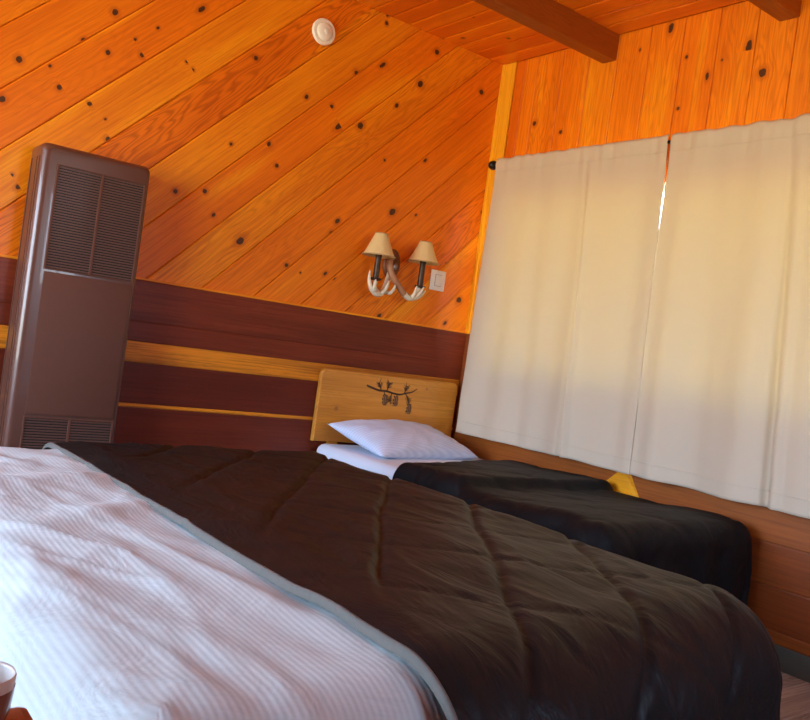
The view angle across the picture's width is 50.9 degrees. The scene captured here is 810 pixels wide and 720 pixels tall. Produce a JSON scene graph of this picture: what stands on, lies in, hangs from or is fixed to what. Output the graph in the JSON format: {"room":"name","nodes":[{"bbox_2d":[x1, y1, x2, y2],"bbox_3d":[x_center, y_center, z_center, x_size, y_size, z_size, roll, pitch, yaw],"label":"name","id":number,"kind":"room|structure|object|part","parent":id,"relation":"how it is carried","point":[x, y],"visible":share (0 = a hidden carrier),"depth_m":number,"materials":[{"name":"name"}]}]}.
{"room":"hotel room","nodes":[
{"label":"hotel room","id":0,"kind":"room"},
{"bbox_2d":[0,0,502,331],"bbox_3d":[-1.861,-0.738,3.727,5.940,3.086,0.120,8,1,-37],"label":"wall","id":1,"kind":"structure","parent":0,"point":[274,156],"depth_m":4.46,"materials":[{"name":"brown wood"}]},
{"bbox_2d":[0,257,465,452],"bbox_3d":[-1.947,0.166,3.680,5.698,1.273,0.018,8,1,-37],"label":"wainscot","id":2,"kind":"structure","parent":1,"relation":"attached to","point":[201,367],"depth_m":4.46,"materials":[{"name":"brown wood"}]},
{"bbox_2d":[0,254,465,333],"bbox_3d":[-1.859,-0.470,3.675,5.696,0.012,0.014,8,1,-37],"label":"trim","id":3,"kind":"structure","parent":1,"relation":"attached to","point":[1,255],"depth_m":4.57,"materials":[{"name":"brown wood"}]},
{"bbox_2d":[312,18,334,45],"bbox_3d":[-0.432,-1.770,4.583,0.140,0.140,0.031,8,1,-37],"label":"smoke detector","id":4,"kind":"object","parent":1,"relation":"attached to","point":[323,31],"visible":1,"depth_m":4.57,"materials":[{"name":"beige plastic"}]},
{"bbox_2d":[362,232,438,300],"bbox_3d":[-0.040,-0.526,4.895,0.511,0.370,0.231,8,1,-37],"label":"wall sconce","id":5,"kind":"object","parent":1,"relation":"attached to","point":[379,247],"visible":1,"depth_m":4.86,"materials":[{"name":"brown metal"}]},
{"bbox_3d":[-0.139,-0.648,4.783,0.188,0.131,0.184,8,1,-37],"label":"lamp shade","id":6,"kind":"part","parent":5,"relation":"part of","materials":[{"name":"beige fabric"}]},
{"bbox_3d":[-0.147,-0.587,4.784,0.193,0.005,0.193,8,1,-37],"label":"shade trim","id":7,"kind":"part","parent":5,"relation":"part of","materials":[{"name":"beige fabric"}]},
{"bbox_3d":[0.114,-0.629,4.975,0.188,0.125,0.184,8,1,-37],"label":"lamp shade","id":8,"kind":"part","parent":5,"relation":"part of","materials":[{"name":"beige fabric"}]},
{"bbox_3d":[0.106,-0.571,4.976,0.193,0.005,0.193,8,1,-37],"label":"shade trim","id":9,"kind":"part","parent":5,"relation":"part of","materials":[{"name":"beige fabric"}]},
{"bbox_2d":[429,269,445,291],"bbox_3d":[0.202,-0.486,5.213,0.112,0.124,0.020,8,1,-37],"label":"light switch","id":10,"kind":"object","parent":1,"relation":"attached to","point":[437,279],"visible":1,"depth_m":5.20,"materials":[{"name":"white plastic"}]},
{"bbox_2d":[356,0,745,64],"bbox_3d":[-0.034,-1.977,1.552,5.940,0.120,5.540,8,1,-37],"label":"ceiling","id":11,"kind":"structure","parent":0,"point":[470,25],"depth_m":4.69,"materials":[{"name":"brown wood"}]},
{"bbox_2d":[472,0,619,62],"bbox_3d":[-1.114,-2.010,2.971,5.698,0.142,0.096,8,1,-37],"label":"ceiling beam","id":12,"kind":"structure","parent":11,"relation":"attached to","point":[552,19],"depth_m":4.40,"materials":[{"name":"brown wood"}]},
{"bbox_2d":[748,0,801,20],"bbox_3d":[-0.494,-1.915,2.143,5.698,0.142,0.096,8,1,-37],"label":"ceiling beam","id":13,"kind":"structure","parent":11,"relation":"attached to","point":[781,10],"depth_m":3.79,"materials":[{"name":"brown wood"}]},
{"bbox_2d":[504,0,809,181],"bbox_3d":[2.092,-0.178,3.277,0.120,3.086,5.420,8,1,-37],"label":"wall","id":14,"kind":"structure","parent":0,"point":[733,64],"depth_m":4.35,"materials":[{"name":"brown wood"}]},
{"bbox_2d":[465,62,516,333],"bbox_3d":[0.540,-1.009,5.344,0.018,1.713,0.118,8,1,-37],"label":"trim","id":15,"kind":"structure","parent":14,"relation":"attached to","point":[508,75],"depth_m":5.36,"materials":[{"name":"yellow wood"}]},
{"bbox_2d":[488,140,670,169],"bbox_3d":[1.369,-1.071,4.181,0.116,0.070,2.757,8,1,-37],"label":"curtain rod","id":16,"kind":"object","parent":14,"relation":"attached to","point":[492,164],"visible":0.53,"depth_m":5.21,"materials":[{"name":"black metal"}]},
{"bbox_2d":[456,134,668,473],"bbox_3d":[0.817,-0.335,4.686,0.078,1.692,1.309,8,1,-37],"label":"curtain","id":17,"kind":"object","parent":16,"relation":"hanging from","point":[556,345],"visible":1,"depth_m":4.62,"materials":[{"name":"beige fabric"}]},
{"bbox_2d":[629,113,809,518],"bbox_3d":[1.589,-0.218,3.679,0.069,1.695,1.310,8,1,-36],"label":"curtain","id":18,"kind":"object","parent":16,"relation":"hanging from","point":[723,410],"visible":1,"depth_m":3.82,"materials":[{"name":"beige fabric"}]},
{"bbox_2d":[452,334,809,656],"bbox_3d":[1.882,0.708,3.286,0.014,1.273,5.282,8,1,-37],"label":"wainscot","id":19,"kind":"structure","parent":14,"relation":"attached to","point":[779,591],"depth_m":3.68,"materials":[{"name":"brown wood"}]},
{"bbox_2d":[607,472,638,497],"bbox_3d":[1.076,0.642,4.324,0.020,0.158,0.340,8,1,-37],"label":"bracket","id":20,"kind":"object","parent":19,"relation":"attached to","point":[623,483],"visible":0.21,"depth_m":4.28,"materials":[{"name":"yellow wood"}]},
{"bbox_2d":[774,644,809,682],"bbox_3d":[1.792,1.288,3.285,0.008,0.100,5.280,8,1,-37],"label":"baseboard","id":21,"kind":"structure","parent":14,"relation":"attached to","point":[792,663],"depth_m":3.52,"materials":[{"name":"grey plastic"}]},
{"bbox_2d":[780,672,809,719],"bbox_3d":[-0.468,1.113,1.584,5.940,0.150,5.540,8,1,-37],"label":"floor","id":22,"kind":"structure","parent":0,"point":[795,696],"depth_m":3.25,"materials":[{"name":"wood"}]},
{"bbox_2d":[5,707,32,719],"bbox_3d":[-0.488,0.692,0.567,0.453,0.700,0.420,8,1,-37],"label":"side table","id":23,"kind":"object","parent":22,"relation":"on","point":[16,713],"visible":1,"depth_m":0.84,"materials":[{"name":"brown wood"}]},
{"bbox_2d":[0,661,16,719],"bbox_3d":[-0.405,0.320,0.790,0.067,0.055,0.081,8,1,12],"label":"cup","id":24,"kind":"object","parent":23,"relation":"on","point":[8,674],"visible":1,"depth_m":0.80,"materials":[{"name":"white ceramic"}]},
{"bbox_2d":[0,143,149,449],"bbox_3d":[-1.524,-0.035,3.841,0.482,1.785,0.190,8,1,-37],"label":"wall heater","id":25,"kind":"object","parent":22,"relation":"on","point":[83,217],"visible":0.66,"depth_m":3.75,"materials":[{"name":"brown metal"}]},
{"bbox_2d":[19,416,113,449],"bbox_3d":[-1.526,0.504,3.790,0.389,0.490,0.011,8,1,-37],"label":"grille","id":26,"kind":"object","parent":25,"relation":"attached to","point":[35,432],"depth_m":3.77,"materials":[{"name":"brown metal"}]},
{"bbox_3d":[-1.448,-0.057,3.786,0.381,0.621,0.007,8,1,-37],"label":"panel","id":27,"kind":"part","parent":25,"relation":"part of","materials":[{"name":"brown metal"}]},
{"bbox_2d":[44,164,145,282],"bbox_3d":[-1.371,-0.599,3.779,0.389,0.454,0.011,8,1,-37],"label":"grille","id":28,"kind":"object","parent":25,"relation":"attached to","point":[94,217],"depth_m":3.77,"materials":[{"name":"brown metal"}]},
{"bbox_2d":[0,447,446,719],"bbox_3d":[-0.387,0.721,2.354,1.719,0.634,2.280,8,1,-37],"label":"double bed","id":29,"kind":"object","parent":22,"relation":"on","point":[111,608],"visible":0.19,"depth_m":1.42,"materials":[{"name":"fabric"}]},
{"bbox_2d":[42,441,782,719],"bbox_3d":[-0.148,0.673,2.579,1.303,0.503,2.471,8,1,-37],"label":"comforter","id":30,"kind":"object","parent":29,"relation":"on","point":[503,616],"visible":0.99,"depth_m":1.88,"materials":[{"name":"brown fabric"}]},
{"bbox_2d":[310,368,482,479],"bbox_3d":[0.479,0.662,4.234,1.016,0.954,2.076,8,1,-37],"label":"bed","id":31,"kind":"object","parent":22,"relation":"on","point":[342,395],"visible":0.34,"depth_m":4.89,"materials":[{"name":"brown wood"}]},
{"bbox_3d":[-0.099,0.298,5.041,1.001,0.409,0.032,8,1,-37],"label":"headboard","id":32,"kind":"part","parent":31,"relation":"part of","materials":[{"name":"brown wood"}]},
{"bbox_3d":[0.485,0.721,4.221,1.000,0.240,2.038,8,1,-37],"label":"mattress","id":33,"kind":"part","parent":31,"relation":"part of","materials":[{"name":"white fabric"}]},
{"bbox_2d":[328,419,478,458],"bbox_3d":[0.001,0.448,4.810,0.460,0.188,0.800,9,1,44],"label":"pillow","id":34,"kind":"object","parent":31,"relation":"on","point":[391,438],"visible":0.97,"depth_m":4.64,"materials":[{"name":"white fabric"}]},
{"bbox_2d":[392,460,751,605],"bbox_3d":[0.646,0.814,3.927,1.106,0.514,1.524,8,1,-37],"label":"comforter","id":35,"kind":"object","parent":31,"relation":"on","point":[706,547],"visible":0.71,"depth_m":3.52,"materials":[{"name":"black fabric"}]}
]}

